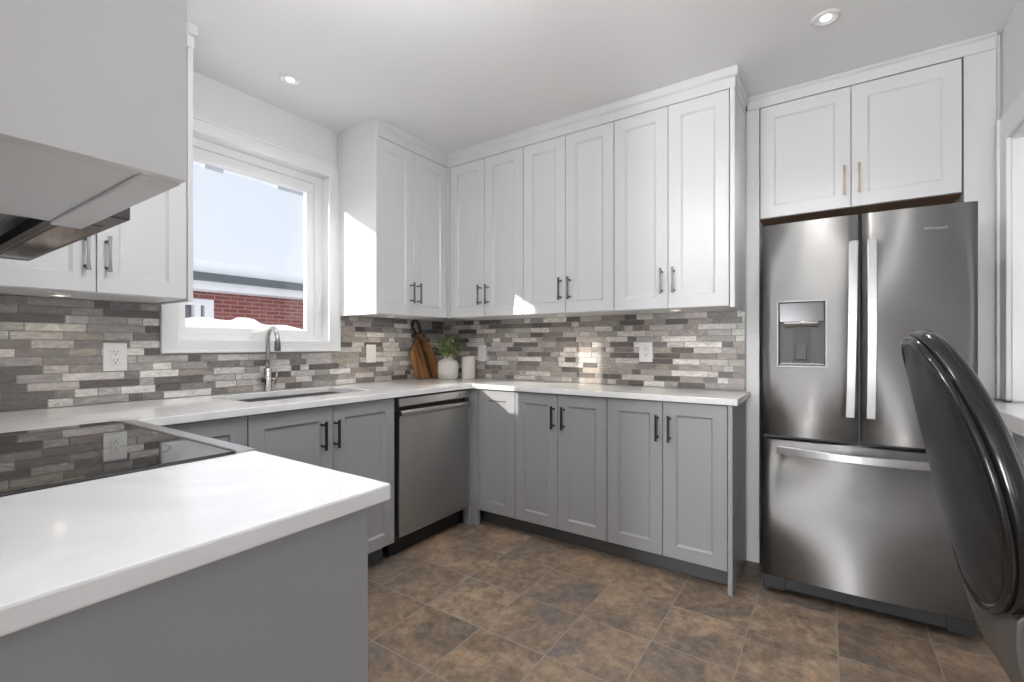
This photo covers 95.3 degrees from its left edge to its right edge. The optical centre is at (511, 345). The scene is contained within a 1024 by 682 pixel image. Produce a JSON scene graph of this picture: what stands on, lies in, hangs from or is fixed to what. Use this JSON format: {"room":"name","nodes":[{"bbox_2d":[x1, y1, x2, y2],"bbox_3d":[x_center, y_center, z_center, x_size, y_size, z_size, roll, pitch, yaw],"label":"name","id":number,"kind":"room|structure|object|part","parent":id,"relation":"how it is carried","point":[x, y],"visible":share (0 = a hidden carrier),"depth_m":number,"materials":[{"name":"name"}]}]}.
{"room":"kitchen","nodes":[
{"label":"kitchen","id":0,"kind":"room"},
{"bbox_2d":[1,71,443,411],"bbox_3d":[-2.525,-0.084,0.981,0.216,2.480,8.000,0,0,34],"label":"wall","id":1,"kind":"structure","parent":0,"point":[215,101],"depth_m":2.52,"materials":[{"name":"white paint"}]},
{"bbox_2d":[0,47,192,304],"bbox_3d":[-1.616,-0.705,1.774,0.384,1.046,0.595,0,0,34],"label":"upper cabinet","id":2,"kind":"object","parent":1,"relation":"attached to","point":[143,258],"depth_m":1.79,"materials":[{"name":"white paint"}]},
{"bbox_3d":[-1.585,-0.709,1.567,0.020,1.036,0.284,0,0,34],"label":"door","id":3,"kind":"part","parent":2,"relation":"part of","materials":[{"name":"white paint"}]},
{"bbox_2d":[48,293,70,296],"bbox_3d":[-1.657,-0.184,1.709,0.060,0.008,0.060,0,0,34],"label":"puck light","id":4,"kind":"object","parent":2,"relation":"attached to","point":[50,294],"visible":1,"depth_m":1.69,"materials":[{"name":"white paint"}]},
{"bbox_3d":[-1.496,-0.330,1.644,0.040,0.130,0.013,0,0,34],"label":"handle","id":5,"kind":"part","parent":2,"relation":"part of","materials":[{"name":"grey metal"}]},
{"bbox_3d":[-1.463,-0.330,1.693,0.040,0.130,0.013,0,0,34],"label":"handle","id":6,"kind":"part","parent":2,"relation":"part of","materials":[{"name":"grey metal"}]},
{"bbox_3d":[-1.424,-0.709,1.804,0.020,1.036,0.284,0,0,34],"label":"door","id":7,"kind":"part","parent":2,"relation":"part of","materials":[{"name":"white paint"}]},
{"bbox_3d":[-1.469,-0.705,2.022,0.346,1.046,0.020,0,0,34],"label":"end panel","id":8,"kind":"part","parent":2,"relation":"part of","materials":[{"name":"white wood"}]},
{"bbox_2d":[187,21,197,48],"bbox_3d":[-1.725,-1.276,1.640,0.366,0.094,0.967,0,0,34],"label":"crown molding","id":9,"kind":"structure","parent":2,"relation":"on","point":[192,30],"depth_m":1.92,"materials":[{"name":"white paint"}]},
{"bbox_2d":[0,294,443,411],"bbox_3d":[-1.349,0.029,2.522,0.010,0.432,2.866,0,0,34],"label":"tile backsplash","id":10,"kind":"structure","parent":1,"relation":"attached to","point":[51,349],"depth_m":2.06,"materials":[{"name":"tile"}]},
{"bbox_2d":[103,343,126,370],"bbox_3d":[-1.694,0.050,1.992,0.009,0.120,0.082,0,0,34],"label":"wall outlet","id":11,"kind":"object","parent":10,"relation":"attached to","point":[114,354],"visible":1,"depth_m":1.99,"materials":[{"name":"white plastic"}]},
{"bbox_2d":[111,349,119,364],"bbox_3d":[-1.692,0.050,1.991,0.002,0.068,0.033,0,0,34],"label":"receptacle","id":12,"kind":"object","parent":11,"relation":"attached to","point":[115,353],"depth_m":1.99,"materials":[{"name":"white plastic"}]},
{"bbox_2d":[366,345,375,362],"bbox_3d":[-0.939,0.055,3.111,0.009,0.120,0.080,0,0,34],"label":"wall switch","id":13,"kind":"object","parent":10,"relation":"attached to","point":[370,349],"visible":1,"depth_m":3.10,"materials":[{"name":"white plastic"}]},
{"bbox_2d":[160,115,340,352],"bbox_3d":[-1.409,-0.532,2.565,0.194,1.139,0.942,0,0,34],"label":"window","id":14,"kind":"structure","parent":1,"relation":"in","point":[217,145],"depth_m":2.68,"materials":[{"name":"white paint"}]},
{"bbox_3d":[-1.427,-0.519,2.564,0.034,0.930,0.723,0,0,34],"label":"sash","id":15,"kind":"part","parent":14,"relation":"part of","materials":[{"name":"white paint"}]},
{"bbox_3d":[-1.437,-0.526,2.584,0.105,1.005,0.791,0,0,34],"label":"frame","id":16,"kind":"part","parent":14,"relation":"part of","materials":[{"name":"white paint"}]},
{"bbox_3d":[-1.383,-0.062,2.566,0.040,0.044,0.107,0,0,34],"label":"crank handle","id":17,"kind":"part","parent":14,"relation":"part of","materials":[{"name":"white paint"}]},
{"bbox_2d":[338,117,449,319],"bbox_3d":[-0.743,-0.752,3.067,0.384,1.141,0.653,0,0,34],"label":"upper cabinet","id":18,"kind":"object","parent":1,"relation":"attached to","point":[412,187],"depth_m":2.87,"materials":[{"name":"white paint"}]},
{"bbox_3d":[-0.929,-0.752,2.810,0.358,1.141,0.020,0,0,34],"label":"end panel","id":19,"kind":"part","parent":18,"relation":"part of","materials":[{"name":"white wood"}]},
{"bbox_3d":[-0.715,-0.709,2.855,0.020,1.036,0.289,0,0,34],"label":"door","id":20,"kind":"part","parent":18,"relation":"part of","materials":[{"name":"white paint"}]},
{"bbox_3d":[-0.624,-0.330,2.935,0.040,0.130,0.013,0,0,34],"label":"handle","id":21,"kind":"part","parent":18,"relation":"part of","materials":[{"name":"grey metal"}]},
{"bbox_3d":[-0.591,-0.330,2.984,0.040,0.130,0.013,0,0,34],"label":"handle","id":22,"kind":"part","parent":18,"relation":"part of","materials":[{"name":"grey metal"}]},
{"bbox_3d":[-0.545,-0.709,3.106,0.020,1.036,0.310,0,0,34],"label":"door","id":23,"kind":"part","parent":18,"relation":"part of","materials":[{"name":"white paint"}]},
{"bbox_3d":[-0.442,-0.709,3.242,0.040,1.039,0.025,0,0,34],"label":"filler strip","id":24,"kind":"part","parent":18,"relation":"part of","materials":[{"name":"white wood"}]},
{"bbox_3d":[-1.605,0.077,2.700,0.178,0.038,0.920,0,0,34],"label":"trim","id":25,"kind":"structure","parent":1,"relation":"attached to","visible":0},
{"bbox_2d":[185,317,303,329],"bbox_3d":[-1.599,-0.052,2.685,0.145,0.217,0.860,0,0,34],"label":"snow","id":26,"kind":"object","parent":25,"relation":"on","point":[239,322],"visible":0.22,"depth_m":2.62,"materials":[{"name":"white snow"}]},
{"bbox_2d":[187,0,1018,152],"bbox_3d":[0.224,-1.384,-0.875,6.850,0.120,8.000,0,0,34],"label":"ceiling","id":27,"kind":"structure","parent":0,"point":[451,75],"depth_m":2.06,"materials":[{"name":"paint"}]},
{"bbox_2d":[279,74,301,85],"bbox_3d":[-1.105,-1.320,2.325,0.104,0.008,0.104,0,0,34],"label":"recessed light","id":28,"kind":"object","parent":27,"relation":"in","point":[288,79],"visible":1,"depth_m":2.32,"materials":[{"name":"white paint"}]},
{"bbox_2d":[811,8,841,26],"bbox_3d":[1.268,-1.320,1.885,0.104,0.008,0.104,0,0,34],"label":"recessed light","id":29,"kind":"object","parent":27,"relation":"in","point":[817,21],"visible":1,"depth_m":1.88,"materials":[{"name":"white paint"}]},
{"bbox_2d":[368,510,1011,681],"bbox_3d":[0.224,1.216,-0.875,6.850,0.120,8.000,0,0,34],"label":"floor","id":30,"kind":"structure","parent":0,"point":[488,601],"depth_m":1.93,"materials":[{"name":"tile"}]},
{"bbox_2d":[0,420,256,496],"bbox_3d":[-1.089,0.688,1.063,0.762,0.896,0.730,0,0,34],"label":"cooktop","id":31,"kind":"object","parent":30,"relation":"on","point":[36,459],"visible":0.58,"depth_m":1.05,"materials":[{"name":"black glass"}]},
{"bbox_3d":[-0.932,0.298,1.296,0.762,0.116,0.050,0,0,34],"label":"trim","id":32,"kind":"part","parent":31,"relation":"part of","materials":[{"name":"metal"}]},
{"bbox_2d":[0,507,367,681],"bbox_3d":[-0.600,0.717,0.697,0.442,0.878,0.672,0,0,34],"label":"base cabinet","id":33,"kind":"object","parent":30,"relation":"on","point":[293,607],"visible":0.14,"depth_m":0.63,"materials":[{"name":"grey paint"}]},
{"bbox_2d":[0,451,389,636],"bbox_3d":[-0.597,0.261,0.688,0.468,0.030,0.668,0,0,34],"label":"countertop","id":34,"kind":"structure","parent":33,"relation":"on","point":[64,549],"depth_m":0.66,"materials":[{"name":"white stone"}]},
{"bbox_2d":[163,416,246,445],"bbox_3d":[-1.398,0.718,1.879,0.600,0.876,0.350,0,0,34],"label":"base cabinet","id":35,"kind":"object","parent":30,"relation":"on","point":[233,429],"visible":0.09,"depth_m":1.78,"materials":[{"name":"grey paint"}]},
{"bbox_2d":[247,393,393,563],"bbox_3d":[-1.070,0.718,2.329,0.640,0.876,0.760,0,0,34],"label":"base cabinet","id":36,"kind":"object","parent":30,"relation":"on","point":[357,438],"visible":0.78,"depth_m":2.25,"materials":[{"name":"grey paint"}]},
{"bbox_3d":[-0.951,0.665,2.023,0.020,0.768,0.383,0,0,34],"label":"door","id":37,"kind":"part","parent":36,"relation":"part of","materials":[{"name":"grey paint"}]},
{"bbox_3d":[-0.851,0.411,2.117,0.040,0.130,0.013,0,0,34],"label":"handle","id":38,"kind":"part","parent":36,"relation":"part of","materials":[{"name":"brown metal"}]},
{"bbox_3d":[-0.813,0.411,2.173,0.040,0.130,0.013,0,0,34],"label":"handle","id":39,"kind":"part","parent":36,"relation":"part of","materials":[{"name":"brown metal"}]},
{"bbox_3d":[-0.738,0.665,2.337,0.020,0.768,0.371,0,0,34],"label":"door","id":40,"kind":"part","parent":36,"relation":"part of","materials":[{"name":"grey paint"}]},
{"bbox_2d":[0,377,749,432],"bbox_3d":[-0.438,0.261,1.907,2.186,0.030,2.867,0,0,34],"label":"countertop","id":41,"kind":"structure","parent":36,"relation":"on","point":[161,412],"depth_m":2.20,"materials":[{"name":"white stone"}]},
{"bbox_2d":[261,326,280,390],"bbox_3d":[-1.260,0.071,2.482,0.164,0.348,0.084,0,0,34],"label":"faucet","id":42,"kind":"object","parent":41,"relation":"on","point":[267,380],"visible":1,"depth_m":2.49,"materials":[{"name":"silver metal"}]},
{"bbox_3d":[-1.265,0.012,2.465,0.147,0.230,0.023,0,0,41],"label":"spout","id":43,"kind":"part","parent":42,"relation":"part of","materials":[{"name":"silver metal"}]},
{"bbox_3d":[-1.289,0.173,2.531,0.020,0.085,0.036,0,0,42],"label":"handle","id":44,"kind":"part","parent":42,"relation":"part of","materials":[{"name":"silver metal"}]},
{"bbox_2d":[237,392,337,401],"bbox_3d":[-1.111,0.385,2.397,0.412,0.214,0.682,0,0,34],"label":"sink","id":45,"kind":"object","parent":41,"relation":"in","point":[320,393],"visible":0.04,"depth_m":2.56,"materials":[{"name":"metal"}]},
{"bbox_2d":[410,319,437,378],"bbox_3d":[-0.651,0.026,3.455,0.083,0.438,0.262,0,0,36],"label":"cutting board","id":46,"kind":"object","parent":41,"relation":"on","point":[423,359],"visible":0.98,"depth_m":3.42,"materials":[{"name":"brown wood"}]},
{"bbox_3d":[-0.702,-0.133,3.425,0.021,0.122,0.088,-10,4,35],"label":"loop handle","id":47,"kind":"part","parent":46,"relation":"part of","materials":[{"name":"brown wood"}]},
{"bbox_2d":[438,354,457,378],"bbox_3d":[-0.472,0.154,3.446,0.152,0.182,0.152,0,0,34],"label":"vase","id":48,"kind":"object","parent":41,"relation":"on","point":[447,367],"visible":0.94,"depth_m":3.39,"materials":[{"name":"white ceramic"}]},
{"bbox_2d":[428,335,463,357],"bbox_3d":[-0.470,0.021,3.445,0.256,0.202,0.337,0,0,34],"label":"sprigs","id":49,"kind":"object","parent":48,"relation":"in","point":[445,348],"visible":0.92,"depth_m":3.41,"materials":[{"name":"green plant"}]},
{"bbox_2d":[462,356,474,378],"bbox_3d":[-0.322,0.159,3.463,0.101,0.172,0.101,0,0,34],"label":"pillar candle","id":50,"kind":"object","parent":41,"relation":"on","point":[468,362],"visible":1,"depth_m":3.42,"materials":[{"name":"beige wax"}]},
{"bbox_2d":[386,390,471,556],"bbox_3d":[-0.668,0.721,2.900,0.601,0.866,0.598,0,0,34],"label":"dishwasher","id":51,"kind":"object","parent":30,"relation":"on","point":[431,430],"visible":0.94,"depth_m":2.69,"materials":[{"name":"silver metal"}]},
{"bbox_3d":[-0.513,1.105,2.795,0.015,0.097,0.598,0,0,34],"label":"kick plate","id":52,"kind":"part","parent":51,"relation":"part of","materials":[{"name":"black plastic"}]},
{"bbox_3d":[-0.455,0.310,2.756,0.044,0.044,0.592,0,0,34],"label":"control panel","id":53,"kind":"part","parent":51,"relation":"part of","materials":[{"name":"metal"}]},
{"bbox_2d":[463,389,470,524],"bbox_3d":[-0.290,0.717,3.021,0.049,0.878,0.020,0,0,34],"label":"strip","id":54,"kind":"object","parent":30,"relation":"on","point":[467,511],"visible":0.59,"depth_m":3.01,"materials":[{"name":"grey paint"}]},
{"bbox_2d":[471,388,479,525],"bbox_3d":[-0.235,0.717,3.009,0.054,0.878,0.020,0,0,34],"label":"post","id":55,"kind":"object","parent":30,"relation":"on","point":[475,513],"visible":0.86,"depth_m":3.00,"materials":[{"name":"grey paint"}]},
{"bbox_2d":[478,389,523,530],"bbox_3d":[0.006,0.718,3.088,0.313,0.876,0.425,0,0,34],"label":"base cabinet","id":56,"kind":"object","parent":30,"relation":"on","point":[496,408],"visible":0.67,"depth_m":2.91,"materials":[{"name":"grey paint"}]},
{"bbox_2d":[515,391,613,554],"bbox_3d":[0.370,0.718,2.818,0.590,0.876,0.465,0,0,34],"label":"base cabinet","id":57,"kind":"object","parent":30,"relation":"on","point":[561,439],"visible":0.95,"depth_m":2.65,"materials":[{"name":"grey paint"}]},
{"bbox_3d":[0.145,0.665,2.750,0.289,0.768,0.020,0,0,34],"label":"door","id":58,"kind":"part","parent":57,"relation":"part of","materials":[{"name":"grey paint"}]},
{"bbox_3d":[0.229,0.411,2.657,0.013,0.130,0.040,0,0,34],"label":"handle","id":59,"kind":"part","parent":57,"relation":"part of","materials":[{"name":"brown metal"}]},
{"bbox_3d":[0.283,0.411,2.620,0.013,0.130,0.040,0,0,34],"label":"handle","id":60,"kind":"part","parent":57,"relation":"part of","materials":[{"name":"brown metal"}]},
{"bbox_3d":[0.389,0.665,2.585,0.295,0.768,0.020,0,0,34],"label":"door","id":61,"kind":"part","parent":57,"relation":"part of","materials":[{"name":"grey paint"}]},
{"bbox_2d":[607,398,727,584],"bbox_3d":[0.861,0.718,2.486,0.592,0.876,0.465,0,0,34],"label":"base cabinet","id":62,"kind":"object","parent":30,"relation":"on","point":[667,461],"visible":0.95,"depth_m":2.31,"materials":[{"name":"grey paint"}]},
{"bbox_3d":[0.635,0.665,2.419,0.291,0.768,0.020,0,0,34],"label":"door","id":63,"kind":"part","parent":62,"relation":"part of","materials":[{"name":"grey paint"}]},
{"bbox_3d":[0.721,0.411,2.325,0.013,0.130,0.040,0,0,34],"label":"handle","id":64,"kind":"part","parent":62,"relation":"part of","materials":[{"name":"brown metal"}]},
{"bbox_3d":[0.770,0.411,2.291,0.013,0.130,0.040,0,0,34],"label":"handle","id":65,"kind":"part","parent":62,"relation":"part of","materials":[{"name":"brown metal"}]},
{"bbox_3d":[0.881,0.665,2.253,0.295,0.768,0.020,0,0,34],"label":"door","id":66,"kind":"part","parent":62,"relation":"part of","materials":[{"name":"grey paint"}]},
{"bbox_2d":[728,400,745,595],"bbox_3d":[1.126,0.717,2.329,0.020,0.878,0.430,0,0,34],"label":"end panel","id":67,"kind":"object","parent":30,"relation":"on","point":[736,414],"visible":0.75,"depth_m":2.24,"materials":[{"name":"grey paint"}]},
{"bbox_2d":[762,201,977,636],"bbox_3d":[1.639,0.300,2.238,0.734,1.712,0.780,0,0,32],"label":"refrigerator","id":68,"kind":"object","parent":30,"relation":"on","point":[852,514],"visible":0.98,"depth_m":1.97,"materials":[{"name":"grey metal"}]},
{"bbox_3d":[1.306,-0.149,2.107,0.172,0.087,0.018,0,0,32],"label":"control panel","id":69,"kind":"part","parent":68,"relation":"part of","materials":[{"name":"silver metal"}]},
{"bbox_3d":[1.298,-0.051,2.094,0.192,0.300,0.013,0,0,32],"label":"dispenser frame","id":70,"kind":"part","parent":68,"relation":"part of","materials":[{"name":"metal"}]},
{"bbox_3d":[1.334,-0.071,2.104,0.361,0.970,0.067,0,0,32],"label":"door","id":71,"kind":"part","parent":68,"relation":"part of","materials":[{"name":"silver metal"}]},
{"bbox_3d":[1.430,-0.067,1.965,0.045,0.745,0.067,0,0,32],"label":"handle","id":72,"kind":"part","parent":68,"relation":"part of","materials":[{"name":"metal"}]},
{"bbox_3d":[1.455,0.473,1.947,0.610,0.035,0.092,0,0,32],"label":"handle","id":73,"kind":"part","parent":68,"relation":"part of","materials":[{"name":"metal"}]},
{"bbox_3d":[1.491,0.749,2.004,0.734,0.630,0.067,0,0,32],"label":"freezer drawer","id":74,"kind":"part","parent":68,"relation":"part of","materials":[{"name":"silver metal"}]},
{"bbox_3d":[1.486,-0.067,1.929,0.037,0.745,0.067,0,0,32],"label":"handle","id":75,"kind":"part","parent":68,"relation":"part of","materials":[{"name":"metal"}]},
{"bbox_3d":[1.649,-0.071,1.904,0.361,0.970,0.067,0,0,32],"label":"door","id":76,"kind":"part","parent":68,"relation":"part of","materials":[{"name":"silver metal"}]},
{"bbox_2d":[746,49,995,562],"bbox_3d":[1.764,-0.051,2.404,0.954,2.413,0.442,0,0,34],"label":"upper cabinet","id":77,"kind":"object","parent":30,"relation":"on","point":[926,136],"visible":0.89,"depth_m":2.22,"materials":[{"name":"white paint"}]},
{"bbox_3d":[1.402,-0.051,2.664,0.062,2.413,0.415,0,0,34],"label":"filler panel","id":78,"kind":"part","parent":77,"relation":"part of","materials":[{"name":"white paint"}]},
{"bbox_3d":[1.485,-0.963,2.376,0.388,0.584,0.020,0,0,34],"label":"door","id":79,"kind":"part","parent":77,"relation":"part of","materials":[{"name":"white paint"}]},
{"bbox_3d":[1.610,-0.799,2.260,0.013,0.140,0.032,0,0,34],"label":"handle","id":80,"kind":"part","parent":77,"relation":"part of","materials":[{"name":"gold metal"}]},
{"bbox_3d":[1.658,-0.799,2.228,0.013,0.140,0.032,0,0,34],"label":"handle","id":81,"kind":"part","parent":77,"relation":"part of","materials":[{"name":"gold metal"}]},
{"bbox_2d":[747,31,996,110],"bbox_3d":[1.661,-1.291,2.246,0.949,0.065,0.034,0,0,34],"label":"crown molding","id":82,"kind":"structure","parent":77,"relation":"on","point":[957,50],"depth_m":2.19,"materials":[{"name":"white paint"}]},
{"bbox_3d":[1.810,-0.963,2.157,0.390,0.584,0.020,0,0,34],"label":"door","id":83,"kind":"part","parent":77,"relation":"part of","materials":[{"name":"white paint"}]},
{"bbox_3d":[2.126,-0.051,2.176,0.100,2.413,0.415,0,0,34],"label":"filler panel","id":84,"kind":"part","parent":77,"relation":"part of","materials":[{"name":"white paint"}]},
{"bbox_2d":[901,330,1023,681],"bbox_3d":[0.983,0.563,0.810,0.469,1.186,0.432,0,0,32],"label":"counter stool","id":85,"kind":"object","parent":30,"relation":"on","point":[976,464],"visible":1,"depth_m":0.78,"materials":[{"name":"black leather"}]},
{"bbox_3d":[0.833,0.231,0.901,0.106,0.475,0.405,0,0,32],"label":"panel","id":86,"kind":"part","parent":85,"relation":"part of","materials":[{"name":"black leather"}]},
{"bbox_2d":[444,35,999,398],"bbox_3d":[2.378,-0.084,2.123,6.634,2.480,0.620,0,0,34],"label":"wall","id":87,"kind":"structure","parent":0,"point":[997,36],"depth_m":2.51,"materials":[{"name":"white paint"}]},
{"bbox_2d":[450,147,549,319],"bbox_3d":[-0.094,-0.709,3.179,0.602,1.039,0.385,0,0,34],"label":"upper cabinet","id":88,"kind":"object","parent":87,"relation":"attached to","point":[487,194],"visible":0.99,"depth_m":3.04,"materials":[{"name":"white paint"}]},
{"bbox_3d":[-0.299,-0.709,3.146,0.297,1.036,0.020,0,0,34],"label":"door","id":89,"kind":"part","parent":88,"relation":"part of","materials":[{"name":"white paint"}]},
{"bbox_3d":[-0.216,-0.330,3.054,0.013,0.130,0.040,0,0,34],"label":"handle","id":90,"kind":"part","parent":88,"relation":"part of","materials":[{"name":"grey metal"}]},
{"bbox_3d":[-0.166,-0.330,3.020,0.013,0.130,0.040,0,0,34],"label":"handle","id":91,"kind":"part","parent":88,"relation":"part of","materials":[{"name":"grey metal"}]},
{"bbox_3d":[-0.049,-0.709,2.977,0.299,1.036,0.020,0,0,34],"label":"door","id":92,"kind":"part","parent":88,"relation":"part of","materials":[{"name":"white paint"}]},
{"bbox_2d":[524,122,630,316],"bbox_3d":[0.400,-0.709,2.846,0.587,1.039,0.385,0,0,34],"label":"upper cabinet","id":93,"kind":"object","parent":87,"relation":"attached to","point":[569,179],"visible":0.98,"depth_m":2.71,"materials":[{"name":"white paint"}]},
{"bbox_3d":[0.197,-0.709,2.811,0.288,1.036,0.020,0,0,34],"label":"door","id":94,"kind":"part","parent":93,"relation":"part of","materials":[{"name":"white paint"}]},
{"bbox_3d":[0.276,-0.330,2.721,0.013,0.130,0.040,0,0,34],"label":"handle","id":95,"kind":"part","parent":93,"relation":"part of","materials":[{"name":"grey metal"}]},
{"bbox_3d":[0.326,-0.330,2.688,0.013,0.130,0.040,0,0,34],"label":"handle","id":96,"kind":"part","parent":93,"relation":"part of","materials":[{"name":"grey metal"}]},
{"bbox_3d":[0.441,-0.709,2.647,0.293,1.036,0.020,0,0,34],"label":"door","id":97,"kind":"part","parent":93,"relation":"part of","materials":[{"name":"white paint"}]},
{"bbox_2d":[444,311,744,390],"bbox_3d":[0.356,0.029,3.107,2.159,0.432,0.010,0,0,34],"label":"tile backsplash","id":98,"kind":"structure","parent":87,"relation":"attached to","point":[698,350],"depth_m":2.91,"materials":[{"name":"tile"}]},
{"bbox_2d":[478,345,486,360],"bbox_3d":[-0.223,0.058,3.487,0.080,0.120,0.009,0,0,34],"label":"wall switch","id":99,"kind":"object","parent":98,"relation":"attached to","point":[482,349],"visible":1,"depth_m":3.48,"materials":[{"name":"white plastic"}]},
{"bbox_2d":[639,342,652,361],"bbox_3d":[0.801,0.040,2.795,0.082,0.120,0.009,0,0,34],"label":"wall outlet","id":100,"kind":"object","parent":98,"relation":"attached to","point":[645,348],"visible":1,"depth_m":2.79,"materials":[{"name":"white plastic"}]},
{"bbox_2d":[643,346,647,357],"bbox_3d":[0.800,0.040,2.793,0.033,0.068,0.002,0,0,34],"label":"receptacle","id":101,"kind":"object","parent":100,"relation":"attached to","point":[645,348],"depth_m":2.79,"materials":[{"name":"white plastic"}]},
{"bbox_2d":[614,87,744,313],"bbox_3d":[0.894,-0.705,2.513,0.604,1.046,0.385,0,0,34],"label":"upper cabinet","id":102,"kind":"object","parent":87,"relation":"attached to","point":[672,163],"depth_m":2.37,"materials":[{"name":"white paint"}]},
{"bbox_2d":[379,64,747,167],"bbox_3d":[0.230,-1.276,2.617,1.988,0.094,0.627,0,0,24],"label":"crown molding","id":103,"kind":"structure","parent":102,"relation":"on","point":[726,78],"depth_m":2.65,"materials":[{"name":"white paint"}]},
{"bbox_3d":[0.685,-0.709,2.482,0.288,1.036,0.020,0,0,34],"label":"door","id":104,"kind":"part","parent":102,"relation":"part of","materials":[{"name":"white paint"}]},
{"bbox_3d":[0.764,-0.330,2.392,0.013,0.130,0.040,0,0,34],"label":"handle","id":105,"kind":"part","parent":102,"relation":"part of","materials":[{"name":"grey metal"}]},
{"bbox_3d":[0.813,-0.330,2.359,0.013,0.130,0.040,0,0,34],"label":"handle","id":106,"kind":"part","parent":102,"relation":"part of","materials":[{"name":"grey metal"}]},
{"bbox_3d":[0.925,-0.709,2.320,0.286,1.036,0.020,0,0,34],"label":"door","id":107,"kind":"part","parent":102,"relation":"part of","materials":[{"name":"white paint"}]},
{"bbox_3d":[1.145,-0.705,2.364,0.020,1.046,0.350,0,0,34],"label":"end panel","id":108,"kind":"part","parent":102,"relation":"part of","materials":[{"name":"white wood"}]},
{"bbox_2d":[1000,0,1023,464],"bbox_3d":[1.552,-0.084,1.100,0.120,2.480,2.060,0,0,34],"label":"wall","id":109,"kind":"structure","parent":0,"point":[1006,36],"depth_m":1.85,"materials":[{"name":"white paint"}]},
{"bbox_2d":[992,399,1023,436],"bbox_3d":[1.619,0.254,1.042,0.523,0.056,2.000,0,0,34],"label":"ledge","id":110,"kind":"object","parent":109,"relation":"on","point":[1012,413],"visible":0.54,"depth_m":1.57,"materials":[{"name":"white stone"}]},
{"bbox_2d":[996,89,1023,435],"bbox_3d":[1.498,0.111,1.043,0.146,2.090,2.104,0,0,34],"label":"trim","id":111,"kind":"structure","parent":109,"relation":"attached to","point":[1010,128],"depth_m":1.86,"materials":[{"name":"white paint"}]},
{"bbox_3d":[-1.396,-0.084,0.750,1.914,2.480,0.120,0,0,34],"label":"wall","id":112,"kind":"structure","parent":0,"visible":0},
{"bbox_2d":[0,0,186,228],"bbox_3d":[-0.650,-0.713,0.555,0.408,1.030,0.385,0,0,34],"label":"upper cabinet","id":113,"kind":"object","parent":112,"relation":"attached to","point":[93,93],"visible":1,"depth_m":0.51,"materials":[{"name":"white paint"}]},
{"bbox_3d":[-0.583,-0.200,0.670,0.392,0.005,0.040,0,0,34],"label":"light rail","id":114,"kind":"part","parent":113,"relation":"part of","materials":[{"name":"white paint"}]},
{"bbox_3d":[-1.174,-0.786,0.909,0.850,0.884,0.385,0,0,34],"label":"upper cabinet","id":115,"kind":"object","parent":112,"relation":"attached to","visible":0},
{"bbox_2d":[0,208,129,260],"bbox_3d":[-1.181,-0.289,0.948,0.785,0.106,0.420,0,0,34],"label":"range hood","id":116,"kind":"object","parent":115,"relation":"attached to","point":[21,238],"visible":0.38,"depth_m":1.02,"materials":[{"name":"silver metal"}]},
{"bbox_3d":[-1.114,-0.247,1.047,0.785,0.022,0.014,0,0,34],"label":"visor rail","id":117,"kind":"part","parent":116,"relation":"part of","materials":[{"name":"black plastic"}]},
{"bbox_3d":[-1.103,-0.240,1.099,0.625,0.002,0.058,0,0,34],"label":"visor glass","id":118,"kind":"part","parent":116,"relation":"part of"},
{"label":"outside","id":119,"kind":"structure","parent":0,"visible":0},
{"bbox_3d":[-6.443,2.006,5.558,11.100,0.300,30.000,0,0,34],"label":"ground","id":120,"kind":"structure","parent":119,"visible":0},
{"bbox_2d":[185,163,303,328],"bbox_3d":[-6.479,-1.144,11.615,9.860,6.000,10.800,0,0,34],"label":"window pane","id":121,"kind":"structure","parent":120,"relation":"on","point":[248,235],"depth_m":7.71,"materials":[{"name":"clear glass"}]},
{"bbox_2d":[185,305,190,317],"bbox_3d":[-4.919,-0.129,6.582,0.060,1.031,0.865,0,0,34],"label":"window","id":122,"kind":"structure","parent":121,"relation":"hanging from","point":[187,307],"depth_m":6.81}
]}

